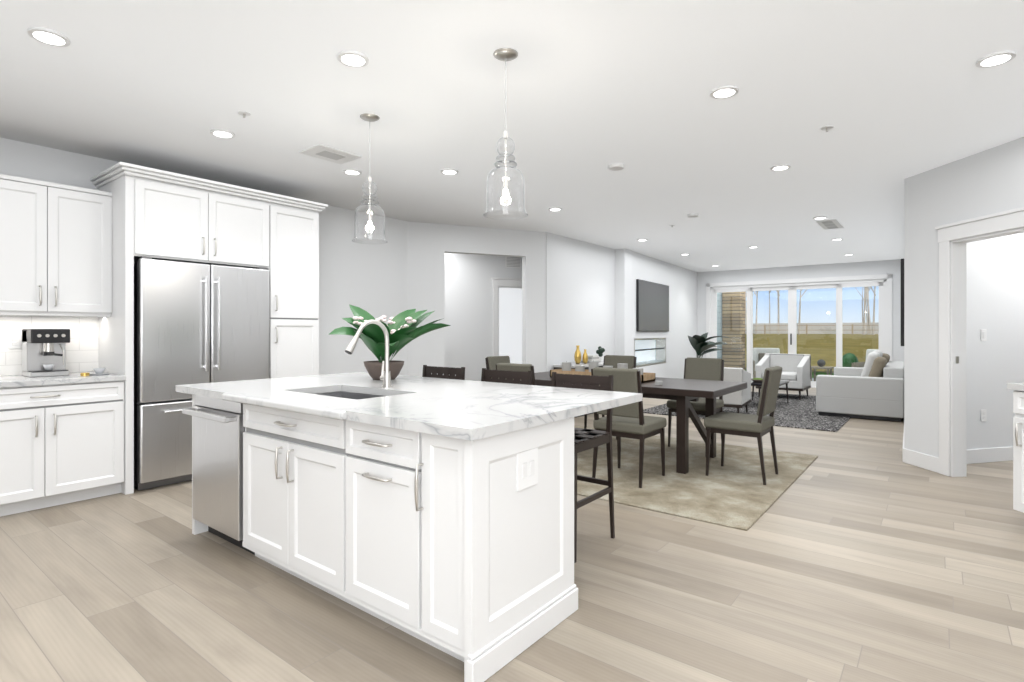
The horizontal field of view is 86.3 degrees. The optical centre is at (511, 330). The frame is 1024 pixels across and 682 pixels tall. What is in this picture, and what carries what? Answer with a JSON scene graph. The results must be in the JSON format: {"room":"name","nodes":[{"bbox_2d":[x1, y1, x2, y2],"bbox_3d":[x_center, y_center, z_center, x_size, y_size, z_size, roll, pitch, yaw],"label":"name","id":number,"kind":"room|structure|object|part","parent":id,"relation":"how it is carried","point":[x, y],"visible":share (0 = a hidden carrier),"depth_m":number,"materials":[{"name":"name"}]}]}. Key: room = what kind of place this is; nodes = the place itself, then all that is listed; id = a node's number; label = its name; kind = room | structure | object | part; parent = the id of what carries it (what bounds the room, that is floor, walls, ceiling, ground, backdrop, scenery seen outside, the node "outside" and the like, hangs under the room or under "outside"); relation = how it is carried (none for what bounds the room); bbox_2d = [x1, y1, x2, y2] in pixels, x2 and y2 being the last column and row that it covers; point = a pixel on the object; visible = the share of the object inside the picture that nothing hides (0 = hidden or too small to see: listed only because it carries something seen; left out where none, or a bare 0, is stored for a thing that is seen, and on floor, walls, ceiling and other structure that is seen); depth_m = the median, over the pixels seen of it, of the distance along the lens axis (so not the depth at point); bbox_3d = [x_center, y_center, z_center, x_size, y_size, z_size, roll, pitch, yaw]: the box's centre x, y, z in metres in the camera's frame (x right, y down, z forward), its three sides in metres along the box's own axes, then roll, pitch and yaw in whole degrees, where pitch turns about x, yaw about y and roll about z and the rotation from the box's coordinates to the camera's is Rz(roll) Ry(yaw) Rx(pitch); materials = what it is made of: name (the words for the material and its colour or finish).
{"room":"open-plan kitchen","nodes":[
{"label":"open-plan kitchen","id":0,"kind":"room"},
{"bbox_2d":[0,138,407,375],"bbox_3d":[-3.800,-0.100,4.314,0.140,2.720,7.720,0,0,38],"label":"wall","id":1,"kind":"structure","parent":0,"point":[369,276],"depth_m":6.49,"materials":[{"name":"white paint"}]},
{"bbox_2d":[0,316,97,375],"bbox_3d":[-4.433,0.113,3.387,0.004,0.453,3.080,0,0,38],"label":"backsplash","id":2,"kind":"structure","parent":1,"relation":"attached to","point":[81,351],"depth_m":4.43,"materials":[{"name":"tile"}]},
{"bbox_2d":[8,334,20,348],"bbox_3d":[-3.806,0.080,4.179,0.009,0.114,0.070,0,0,38],"label":"backsplash outlet","id":3,"kind":"object","parent":2,"relation":"attached to","point":[14,341],"visible":1,"depth_m":4.18,"materials":[{"name":"white plastic"}]},
{"bbox_2d":[0,174,115,317],"bbox_3d":[-3.596,-0.626,4.174,0.344,0.972,0.810,0,0,38],"label":"upper cabinet","id":4,"kind":"object","parent":1,"relation":"attached to","point":[69,251],"depth_m":4.11,"materials":[{"name":"white wood"}]},
{"bbox_2d":[104,170,271,269],"bbox_3d":[-2.853,-0.904,4.865,0.665,0.640,1.085,0,0,38],"label":"upper cabinet","id":5,"kind":"object","parent":1,"relation":"attached to","point":[158,217],"depth_m":4.55,"materials":[{"name":"white wood"}]},
{"bbox_2d":[408,222,545,376],"bbox_3d":[-0.458,-0.100,7.748,2.086,2.720,0.140,0,0,-23],"label":"wall","id":6,"kind":"structure","parent":0,"point":[430,245],"depth_m":7.54,"materials":[{"name":"white paint"}]},
{"bbox_2d":[445,253,521,380],"bbox_3d":[-1.143,-0.100,9.272,4.400,2.720,0.100,0,0,-23],"label":"wall","id":7,"kind":"structure","parent":0,"point":[468,313],"depth_m":9.40,"materials":[{"name":"white paint"}]},
{"bbox_2d":[491,277,521,355],"bbox_3d":[0.103,0.164,9.793,1.050,2.193,0.162,0,0,-23],"label":"door frame","id":8,"kind":"structure","parent":7,"relation":"attached to","point":[497,283],"depth_m":9.57,"materials":[{"name":"white"}]},
{"bbox_2d":[505,256,520,267],"bbox_3d":[0.023,-1.240,9.698,0.300,0.240,0.016,0,0,-23],"label":"air vent","id":9,"kind":"object","parent":7,"relation":"in","point":[512,262],"visible":0.83,"depth_m":9.69,"materials":[{"name":"white metal"}]},
{"bbox_2d":[499,288,521,363],"bbox_3d":[-0.236,0.110,10.601,1.400,2.300,0.050,0,0,-23],"label":"door","id":10,"kind":"structure","parent":0,"point":[510,322],"depth_m":10.67,"materials":[{"name":"white wood"}]},
{"bbox_2d":[0,386,1023,681],"bbox_3d":[1.094,1.290,6.030,12.900,0.060,16.650,0,0,38],"label":"floor","id":11,"kind":"structure","parent":0,"point":[858,550],"depth_m":2.60,"materials":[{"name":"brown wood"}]},
{"bbox_2d":[0,382,127,516],"bbox_3d":[-3.523,0.821,4.024,0.644,0.880,0.955,0,0,38],"label":"base cabinet","id":12,"kind":"object","parent":11,"relation":"on","point":[59,445],"depth_m":3.91,"materials":[{"name":"white wood"}]},
{"bbox_2d":[0,372,127,389],"bbox_3d":[-4.171,0.360,3.181,0.660,0.040,3.078,0,0,38],"label":"countertop","id":13,"kind":"structure","parent":12,"relation":"on","point":[6,382],"depth_m":3.93,"materials":[{"name":"white stone"}]},
{"bbox_2d":[22,329,69,376],"bbox_3d":[-3.525,0.162,4.143,0.363,0.354,0.230,0,0,38],"label":"coffee machine","id":14,"kind":"object","parent":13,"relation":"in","point":[43,352],"visible":1,"depth_m":4.11,"materials":[{"name":"silver metal"}]},
{"bbox_2d":[80,372,89,375],"bbox_3d":[-3.237,0.328,4.141,0.056,0.022,0.056,0,0,38],"label":"dish","id":15,"kind":"object","parent":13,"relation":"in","point":[85,374],"visible":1,"depth_m":4.12,"materials":[{"name":"brown metal"}]},
{"bbox_2d":[90,368,108,374],"bbox_3d":[-3.207,0.314,4.244,0.130,0.050,0.130,0,0,38],"label":"coffee cup","id":16,"kind":"object","parent":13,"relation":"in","point":[98,371],"visible":1,"depth_m":4.22,"materials":[{"name":"grey ceramic"}]},
{"bbox_2d":[134,256,268,490],"bbox_3d":[-2.806,0.338,4.832,0.747,1.844,1.036,0,0,38],"label":"fridge","id":17,"kind":"object","parent":11,"relation":"on","point":[196,323],"visible":0.69,"depth_m":4.46,"materials":[{"name":"silver metal"}]},
{"bbox_2d":[269,198,319,378],"bbox_3d":[-2.358,0.018,5.497,0.665,2.485,0.520,0,0,38],"label":"tall cabinet","id":18,"kind":"object","parent":11,"relation":"on","point":[294,274],"depth_m":5.29,"materials":[{"name":"white wood"}]},
{"bbox_2d":[181,388,577,681],"bbox_3d":[-0.869,0.820,2.903,2.377,0.880,0.759,0,0,38],"label":"kitchen island","id":19,"kind":"object","parent":11,"relation":"on","point":[437,513],"depth_m":2.29,"materials":[{"name":"white wood"}]},
{"bbox_2d":[176,378,571,439],"bbox_3d":[-0.921,0.367,2.915,2.500,0.054,0.660,0,0,38],"label":"island countertop","id":20,"kind":"structure","parent":19,"relation":"on","point":[472,416],"depth_m":2.46,"materials":[{"name":"white stone"}]},
{"bbox_2d":[344,320,392,387],"bbox_3d":[-0.850,0.136,3.205,0.106,0.407,0.328,0,0,38],"label":"faucet","id":21,"kind":"object","parent":20,"relation":"on","point":[385,376],"depth_m":3.27,"materials":[{"name":"silver metal"}]},
{"bbox_2d":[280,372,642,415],"bbox_3d":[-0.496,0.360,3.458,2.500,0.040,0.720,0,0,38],"label":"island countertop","id":22,"kind":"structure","parent":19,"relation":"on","point":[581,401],"depth_m":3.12,"materials":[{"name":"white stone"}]},
{"bbox_2d":[329,304,450,379],"bbox_3d":[-0.861,0.072,3.846,0.742,0.533,0.773,0,0,38],"label":"potted plant","id":23,"kind":"object","parent":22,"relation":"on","point":[403,330],"visible":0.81,"depth_m":3.76,"materials":[{"name":"green plant"}]},
{"bbox_2d":[422,365,464,379],"bbox_3d":[-0.662,0.764,4.041,0.449,0.991,0.465,0,0,38],"label":"counter stool","id":24,"kind":"object","parent":11,"relation":"on","point":[445,372],"visible":0.12,"depth_m":4.20,"materials":[{"name":"black wood"}]},
{"bbox_2d":[481,368,531,384],"bbox_3d":[-0.174,0.764,3.659,0.449,0.991,0.465,0,0,38],"label":"counter stool","id":25,"kind":"object","parent":11,"relation":"on","point":[505,376],"visible":0.25,"depth_m":3.82,"materials":[{"name":"black wood"}]},
{"bbox_2d":[553,361,603,416],"bbox_3d":[1.187,0.881,8.552,0.420,0.757,1.330,0,0,38],"label":"console table","id":26,"kind":"object","parent":11,"relation":"on","point":[559,366],"visible":0.15,"depth_m":8.15,"materials":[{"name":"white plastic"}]},
{"bbox_2d":[574,345,582,363],"bbox_3d":[1.010,0.362,8.374,0.108,0.280,0.108,0,0,26],"label":"vase","id":27,"kind":"object","parent":26,"relation":"on","point":[577,356],"depth_m":8.34,"materials":[{"name":"gold metal"}]},
{"bbox_2d":[583,349,587,363],"bbox_3d":[1.130,0.393,8.432,0.087,0.218,0.087,0,0,26],"label":"vase","id":28,"kind":"object","parent":26,"relation":"on","point":[585,357],"depth_m":8.40,"materials":[{"name":"gold metal"}]},
{"bbox_2d":[581,355,600,362],"bbox_3d":[1.256,0.443,8.689,0.207,0.118,0.272,0,0,43],"label":"books","id":29,"kind":"object","parent":26,"relation":"on","point":[593,357],"visible":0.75,"depth_m":8.60,"materials":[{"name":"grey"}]},
{"bbox_2d":[596,346,604,361],"bbox_3d":[1.503,0.376,8.960,0.224,0.252,0.188,0,0,38],"label":"potted plant","id":30,"kind":"object","parent":26,"relation":"on","point":[600,351],"visible":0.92,"depth_m":8.93,"materials":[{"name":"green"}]},
{"bbox_2d":[551,372,614,562],"bbox_3d":[0.307,0.764,3.284,0.449,0.991,0.465,0,0,38],"label":"counter stool","id":31,"kind":"object","parent":11,"relation":"on","point":[585,439],"visible":0.44,"depth_m":3.31,"materials":[{"name":"black wood"}]},
{"bbox_2d":[574,426,817,530],"bbox_3d":[0.932,1.254,5.497,3.400,0.012,2.570,0,0,38],"label":"dining rug","id":32,"kind":"object","parent":11,"relation":"on","point":[734,492],"visible":0.5,"depth_m":4.59,"materials":[{"name":"beige carpet"}]},
{"bbox_2d":[485,356,509,369],"bbox_3d":[0.019,0.775,6.457,0.540,0.944,0.470,0,0,38],"label":"dining chair","id":33,"kind":"object","parent":32,"relation":"on","point":[491,361],"visible":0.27,"depth_m":6.50,"materials":[{"name":"grey fabric"}]},
{"bbox_2d":[495,363,535,384],"bbox_3d":[0.170,0.775,5.285,0.470,0.944,0.540,0,0,38],"label":"dining chair","id":34,"kind":"object","parent":32,"relation":"on","point":[515,367],"visible":0.21,"depth_m":5.04,"materials":[{"name":"grey fabric"}]},
{"bbox_2d":[584,355,636,439],"bbox_3d":[1.192,0.775,6.594,0.470,0.944,0.540,0,0,38],"label":"dining chair","id":35,"kind":"object","parent":32,"relation":"on","point":[614,360],"visible":0.19,"depth_m":6.73,"materials":[{"name":"grey fabric"}]},
{"bbox_2d":[591,367,666,487],"bbox_3d":[0.990,0.775,4.645,0.470,0.944,0.540,0,0,38],"label":"dining chair","id":36,"kind":"object","parent":32,"relation":"on","point":[631,420],"visible":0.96,"depth_m":4.45,"materials":[{"name":"grey fabric"}]},
{"bbox_2d":[534,371,746,473],"bbox_3d":[1.063,0.874,5.641,2.330,0.747,1.020,0,0,38],"label":"dining table","id":37,"kind":"object","parent":32,"relation":"on","point":[683,393],"visible":0.52,"depth_m":4.90,"materials":[{"name":"black wood"}]},
{"bbox_2d":[550,360,655,382],"bbox_3d":[0.929,0.406,5.721,1.080,0.187,0.300,0,0,38],"label":"centerpiece","id":38,"kind":"object","parent":37,"relation":"on","point":[581,370],"visible":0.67,"depth_m":5.73,"materials":[{"name":"brown wood"}]},
{"bbox_2d":[655,381,662,384],"bbox_3d":[1.365,0.482,5.076,0.070,0.035,0.068,0,0,38],"label":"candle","id":39,"kind":"object","parent":37,"relation":"on","point":[658,382],"visible":0.52,"depth_m":5.03,"materials":[{"name":"grey wax"}]},
{"bbox_2d":[667,357,723,446],"bbox_3d":[2.012,0.775,5.954,0.470,0.944,0.540,0,0,38],"label":"dining chair","id":40,"kind":"object","parent":32,"relation":"on","point":[704,368],"visible":0.46,"depth_m":6.02,"materials":[{"name":"grey fabric"}]},
{"bbox_2d":[704,366,781,484],"bbox_3d":[2.006,0.775,4.727,0.540,0.944,0.470,0,0,38],"label":"dining chair","id":41,"kind":"object","parent":32,"relation":"on","point":[759,425],"visible":1,"depth_m":4.58,"materials":[{"name":"grey fabric"}]},
{"bbox_2d":[688,332,728,357],"bbox_3d":[4.126,0.642,11.450,0.884,1.235,1.093,0,0,38],"label":"floor plant","id":42,"kind":"object","parent":11,"relation":"on","point":[699,344],"visible":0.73,"depth_m":11.44,"materials":[{"name":"green plant"}]},
{"bbox_2d":[643,392,850,431],"bbox_3d":[4.228,1.254,9.228,2.700,0.012,4.050,0,0,38],"label":"living room rug","id":43,"kind":"object","parent":11,"relation":"on","point":[796,412],"visible":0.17,"depth_m":8.31,"materials":[{"name":"grey carpet"}]},
{"bbox_2d":[716,367,750,412],"bbox_3d":[3.107,0.887,8.232,0.800,0.720,0.800,0,0,32],"label":"armchair","id":44,"kind":"object","parent":43,"relation":"on","point":[738,400],"visible":0.31,"depth_m":7.77,"materials":[{"name":"white fabric"}]},
{"bbox_2d":[751,378,789,408],"bbox_3d":[4.274,1.051,9.287,0.640,0.393,1.000,0,0,38],"label":"coffee table","id":45,"kind":"object","parent":43,"relation":"on","point":[782,382],"visible":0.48,"depth_m":9.32,"materials":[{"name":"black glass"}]},
{"bbox_2d":[751,378,762,381],"bbox_3d":[4.142,0.821,9.200,0.217,0.066,0.220,0,0,38],"label":"bowl","id":46,"kind":"object","parent":45,"relation":"on","point":[757,379],"visible":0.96,"depth_m":9.14,"materials":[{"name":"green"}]},
{"bbox_2d":[756,353,810,399],"bbox_3d":[5.170,0.847,10.402,0.800,0.800,0.800,0,0,38],"label":"armchair","id":47,"kind":"object","parent":43,"relation":"on","point":[796,370],"visible":0.73,"depth_m":10.33,"materials":[{"name":"white fabric"}]},
{"bbox_2d":[816,350,903,420],"bbox_3d":[5.677,0.786,8.803,1.060,0.922,2.500,0,0,36],"label":"sofa","id":48,"kind":"object","parent":43,"relation":"on","point":[873,388],"visible":0.96,"depth_m":7.83,"materials":[{"name":"grey fabric"}]},
{"bbox_2d":[1013,391,1023,512],"bbox_3d":[3.577,0.820,3.337,0.635,0.880,0.455,0,0,-4],"label":"base cabinet","id":49,"kind":"object","parent":11,"relation":"on","point":[1018,450],"depth_m":3.50,"materials":[{"name":"white wood"}]},
{"bbox_2d":[1007,383,1023,390],"bbox_3d":[3.629,0.360,2.476,0.651,0.040,2.220,0,0,-4],"label":"countertop","id":50,"kind":"structure","parent":49,"relation":"on","point":[1011,386],"depth_m":3.51,"materials":[{"name":"white stone"}]},
{"bbox_2d":[0,0,1023,271],"bbox_3d":[1.094,-1.500,6.030,12.900,0.080,16.650,0,0,38],"label":"ceiling","id":51,"kind":"structure","parent":0,"point":[574,98],"depth_m":3.54,"materials":[{"name":"white paint"}]},
{"bbox_2d":[27,27,69,46],"bbox_3d":[-2.291,-1.453,2.704,0.164,0.014,0.164,0,0,38],"label":"recessed light","id":52,"kind":"object","parent":51,"relation":"in","point":[48,36],"visible":0.94,"depth_m":2.69,"materials":[{"name":"white plastic"}]},
{"bbox_2d":[210,129,234,137],"bbox_3d":[-2.133,-1.453,4.027,0.164,0.014,0.164,0,0,38],"label":"recessed light","id":53,"kind":"object","parent":51,"relation":"in","point":[221,133],"visible":0.98,"depth_m":4.00,"materials":[{"name":"white plastic"}]},
{"bbox_2d":[238,111,250,117],"bbox_3d":[-1.796,-1.445,3.662,0.080,0.030,0.080,0,0,38],"label":"sprinkler","id":54,"kind":"object","parent":51,"relation":"attached to","point":[243,113],"visible":1,"depth_m":3.65,"materials":[{"name":"white metal"}]},
{"bbox_2d":[299,144,361,163],"bbox_3d":[-1.494,-1.453,4.504,0.300,0.014,0.400,0,0,38],"label":"ceiling vent","id":55,"kind":"object","parent":51,"relation":"in","point":[328,153],"visible":0.94,"depth_m":4.47,"materials":[{"name":"white metal"}]},
{"bbox_2d":[343,169,361,174],"bbox_3d":[-1.462,-1.453,5.000,0.164,0.014,0.164,0,0,38],"label":"recessed light","id":56,"kind":"object","parent":51,"relation":"in","point":[352,172],"visible":0.92,"depth_m":4.99,"materials":[{"name":"white"}]},
{"bbox_2d":[337,50,368,67],"bbox_3d":[-0.851,-1.453,2.923,0.164,0.014,0.164,0,0,38],"label":"recessed light","id":57,"kind":"object","parent":51,"relation":"in","point":[353,59],"visible":0.96,"depth_m":2.91,"materials":[{"name":"white plastic"}]},
{"bbox_2d":[352,113,387,243],"bbox_3d":[-0.971,-1.035,3.728,0.238,0.850,0.238,0,0,38],"label":"pendant light","id":58,"kind":"object","parent":51,"relation":"hanging from","point":[369,117],"visible":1,"depth_m":3.72,"materials":[{"name":"clear glass"}]},
{"bbox_3d":[-0.971,-0.814,3.728,0.238,0.408,0.238,0,0,38],"label":"glass","id":59,"kind":"part","parent":58,"relation":"part of","materials":[{"name":"clear glass"}]},
{"bbox_2d":[441,168,458,174],"bbox_3d":[-0.570,-1.453,4.988,0.164,0.014,0.164,0,0,38],"label":"recessed light","id":60,"kind":"object","parent":51,"relation":"in","point":[448,171],"visible":1,"depth_m":4.96,"materials":[{"name":"white"}]},
{"bbox_2d":[483,48,527,218],"bbox_3d":[-0.033,-1.035,2.881,0.238,0.850,0.238,0,0,38],"label":"pendant light","id":61,"kind":"object","parent":51,"relation":"hanging from","point":[505,54],"visible":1,"depth_m":2.87,"materials":[{"name":"clear glass"}]},
{"bbox_3d":[-0.033,-0.814,2.881,0.238,0.408,0.238,0,0,38],"label":"glass","id":62,"kind":"part","parent":61,"relation":"part of","materials":[{"name":"clear glass"}]},
{"bbox_2d":[548,207,561,210],"bbox_3d":[0.517,-1.453,6.525,0.164,0.014,0.164,0,0,38],"label":"recessed light","id":63,"kind":"object","parent":51,"relation":"in","point":[555,209],"visible":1,"depth_m":6.50,"materials":[{"name":"white"}]},
{"bbox_2d":[608,163,623,170],"bbox_3d":[0.919,-1.445,4.815,0.140,0.030,0.140,0,0,38],"label":"smoke detector","id":64,"kind":"object","parent":51,"relation":"attached to","point":[616,166],"visible":1,"depth_m":4.78,"materials":[{"name":"white plastic"}]},
{"bbox_2d":[687,213,698,217],"bbox_3d":[2.261,-1.445,6.825,0.140,0.030,0.140,0,0,38],"label":"smoke detector","id":65,"kind":"object","parent":51,"relation":"attached to","point":[691,215],"visible":1,"depth_m":6.78,"materials":[{"name":"white plastic"}]},
{"bbox_2d":[710,85,738,98],"bbox_3d":[1.294,-1.453,3.329,0.164,0.014,0.164,0,0,38],"label":"recessed light","id":66,"kind":"object","parent":51,"relation":"in","point":[725,92],"visible":1,"depth_m":3.31,"materials":[{"name":"white plastic"}]},
{"bbox_2d":[770,164,790,170],"bbox_3d":[2.388,-1.453,4.860,0.164,0.014,0.164,0,0,38],"label":"recessed light","id":67,"kind":"object","parent":51,"relation":"in","point":[780,167],"visible":0.96,"depth_m":4.83,"materials":[{"name":"white plastic"}]},
{"bbox_2d":[813,216,827,219],"bbox_3d":[3.967,-1.453,7.027,0.164,0.014,0.164,0,0,38],"label":"recessed light","id":68,"kind":"object","parent":51,"relation":"in","point":[819,217],"visible":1,"depth_m":7.01,"materials":[{"name":"white"}]},
{"bbox_2d":[821,125,833,131],"bbox_3d":[2.262,-1.445,3.918,0.080,0.030,0.080,0,0,38],"label":"sprinkler","id":69,"kind":"object","parent":51,"relation":"attached to","point":[827,128],"visible":1,"depth_m":3.91,"materials":[{"name":"white metal"}]},
{"bbox_2d":[816,219,843,229],"bbox_3d":[4.348,-1.453,7.466,0.240,0.014,0.720,0,0,38],"label":"ceiling vent","id":70,"kind":"object","parent":51,"relation":"in","point":[830,224],"visible":1,"depth_m":7.42,"materials":[{"name":"white metal"}]},
{"bbox_2d":[975,51,1015,67],"bbox_3d":[2.590,-1.453,2.925,0.164,0.014,0.164,0,0,38],"label":"recessed light","id":71,"kind":"object","parent":51,"relation":"in","point":[994,59],"visible":0.98,"depth_m":2.91,"materials":[{"name":"white plastic"}]},
{"bbox_2d":[546,232,614,371],"bbox_3d":[1.126,-0.100,8.961,0.140,2.720,2.170,0,0,38],"label":"wall","id":72,"kind":"structure","parent":0,"point":[580,293],"depth_m":8.75,"materials":[{"name":"white paint"}]},
{"bbox_2d":[625,249,631,355],"bbox_3d":[2.012,-0.100,9.836,0.180,2.720,0.300,0,0,38],"label":"wall","id":73,"kind":"structure","parent":0,"point":[628,302],"depth_m":9.79,"materials":[{"name":"white paint"}]},
{"bbox_2d":[615,248,696,378],"bbox_3d":[3.185,-0.100,11.765,0.340,2.720,4.824,0,0,34],"label":"wall","id":74,"kind":"structure","parent":0,"point":[681,282],"depth_m":11.72,"materials":[{"name":"white paint"}]},
{"bbox_2d":[634,338,665,367],"bbox_3d":[2.657,0.410,10.889,0.250,0.540,1.840,0,0,34],"label":"fireplace insert","id":75,"kind":"object","parent":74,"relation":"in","point":[649,351],"visible":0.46,"depth_m":11.17,"materials":[{"name":"silver metal"}]},
{"bbox_2d":[636,279,668,331],"bbox_3d":[2.824,-0.475,10.868,0.043,0.970,1.810,0,0,34],"label":"wall-mounted tv","id":76,"kind":"object","parent":74,"relation":"attached to","point":[652,306],"visible":0.98,"depth_m":10.69,"materials":[{"name":"black plastic"}]},
{"bbox_2d":[697,259,903,360],"bbox_3d":[6.384,-0.100,12.348,4.341,2.720,0.140,0,0,37],"label":"wall","id":77,"kind":"structure","parent":0,"point":[893,267],"depth_m":12.01,"materials":[{"name":"white paint"}]},
{"bbox_2d":[706,274,891,387],"bbox_3d":[6.325,0.045,12.369,3.760,2.430,0.138,0,0,37],"label":"sliding glass door","id":78,"kind":"structure","parent":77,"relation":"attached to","point":[883,282],"depth_m":12.30,"materials":[{"name":"white"}]},
{"bbox_2d":[903,137,1023,475],"bbox_3d":[3.982,-0.100,3.052,0.156,2.720,4.400,0,0,-4],"label":"wall","id":79,"kind":"structure","parent":0,"point":[987,182],"depth_m":4.93,"materials":[{"name":"white paint"}]},
{"bbox_2d":[935,207,1023,476],"bbox_3d":[3.880,0.166,4.313,0.162,2.188,1.110,0,0,-4],"label":"door frame","id":80,"kind":"structure","parent":79,"relation":"attached to","point":[994,224],"depth_m":4.72,"materials":[{"name":"white wood"}]},
{"bbox_2d":[967,233,1023,449],"bbox_3d":[5.164,-0.100,5.455,2.601,2.720,0.100,0,0,-15],"label":"wall","id":81,"kind":"structure","parent":0,"point":[995,298],"depth_m":5.27,"materials":[{"name":"white paint"}]},
{"bbox_2d":[981,409,986,421],"bbox_3d":[4.519,0.810,5.231,0.070,0.114,0.009,0,0,-15],"label":"room outlet","id":82,"kind":"object","parent":81,"relation":"attached to","point":[983,415],"visible":1,"depth_m":5.23,"materials":[{"name":"white plastic"}]},
{"bbox_2d":[981,329,986,340],"bbox_3d":[4.519,0.040,5.231,0.070,0.114,0.009,0,0,-15],"label":"switch","id":83,"kind":"object","parent":81,"relation":"attached to","point":[983,334],"visible":1,"depth_m":5.23,"materials":[{"name":"white plastic"}]},
{"bbox_2d":[967,446,1012,463],"bbox_3d":[5.178,1.193,5.400,2.601,0.135,0.014,0,0,-15],"label":"baseboard","id":84,"kind":"structure","parent":81,"relation":"attached to","point":[986,455],"depth_m":5.24,"materials":[{"name":"white"}]},
{"bbox_3d":[5.938,-0.100,8.104,0.140,2.720,7.184,0,0,36],"label":"wall","id":85,"kind":"structure","parent":0,"visible":0},
{"bbox_2d":[901,259,903,345],"bbox_3d":[4.398,-0.300,6.143,0.035,0.920,1.000,0,0,36],"label":"framed art","id":86,"kind":"object","parent":85,"relation":"attached to","point":[902,302],"visible":0.82,"depth_m":5.74,"materials":[{"name":"black plastic"}]},
{"label":"outside","id":87,"kind":"structure","parent":0,"visible":0},
{"bbox_2d":[745,334,878,377],"bbox_3d":[108.573,0.810,179.574,350.000,1.040,383.300,0,0,38],"label":"lawn","id":88,"kind":"structure","parent":87,"point":[818,342],"depth_m":25.68,"materials":[{"name":"green plant"}]},
{"bbox_2d":[745,286,878,334],"bbox_3d":[29.243,-6.161,67.306,54.278,13.659,42.612,0,0,38],"label":"trees","id":89,"kind":"object","parent":88,"relation":"on","point":[863,317],"depth_m":62.95,"materials":[{"name":"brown plant"}]},
{"bbox_2d":[745,322,878,333],"bbox_3d":[53.257,-0.340,149.379,500.000,3.200,1.000,0,0,38],"label":"treeline","id":90,"kind":"object","parent":88,"relation":"on","point":[829,328],"depth_m":132.59,"materials":[{"name":"plant"}]},
{"bbox_2d":[764,324,878,334],"bbox_3d":[1.406,-0.065,58.609,90.050,0.850,0.100,0,0,38],"label":"fence","id":91,"kind":"object","parent":88,"relation":"on","point":[852,325],"depth_m":41.71,"materials":[{"name":"beige wood"}]},
{"bbox_3d":[7.394,1.296,13.525,9.000,0.048,2.980,0,0,38],"label":"patio","id":92,"kind":"object","parent":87,"visible":0},
{"bbox_2d":[717,293,721,358],"bbox_3d":[5.720,0.040,14.833,0.150,2.560,2.980,0,0,38],"label":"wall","id":93,"kind":"structure","parent":92,"relation":"on","point":[719,311],"depth_m":14.42,"materials":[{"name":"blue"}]},
{"bbox_2d":[722,292,744,369],"bbox_3d":[5.919,0.016,14.576,0.460,2.512,0.460,0,0,38],"label":"stone column","id":94,"kind":"structure","parent":92,"relation":"on","point":[732,353],"depth_m":14.40,"materials":[{"name":"beige stone"}]},
{"bbox_2d":[753,348,779,377],"bbox_3d":[6.525,0.846,13.971,0.780,0.811,0.816,0,0,18],"label":"outdoor chair","id":95,"kind":"object","parent":92,"relation":"on","point":[766,350],"depth_m":14.20,"materials":[{"name":"beige wood"}]},
{"bbox_2d":[811,359,833,380],"bbox_3d":[7.420,0.976,13.111,0.450,0.592,0.600,0,0,38],"label":"side table","id":96,"kind":"object","parent":92,"relation":"on","point":[821,364],"depth_m":13.05,"materials":[{"name":"beige wood"}]},
{"bbox_2d":[842,353,857,366],"bbox_3d":[8.410,0.906,13.607,0.400,0.732,0.380,0,0,38],"label":"shrub","id":97,"kind":"object","parent":92,"relation":"on","point":[850,358],"depth_m":13.49,"materials":[{"name":"green plant"}]},
{"bbox_2d":[852,349,878,367],"bbox_3d":[8.598,0.846,12.860,0.816,0.811,0.780,0,0,-37],"label":"outdoor chair","id":98,"kind":"object","parent":92,"relation":"on","point":[862,363],"depth_m":13.14,"materials":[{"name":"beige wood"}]}
]}

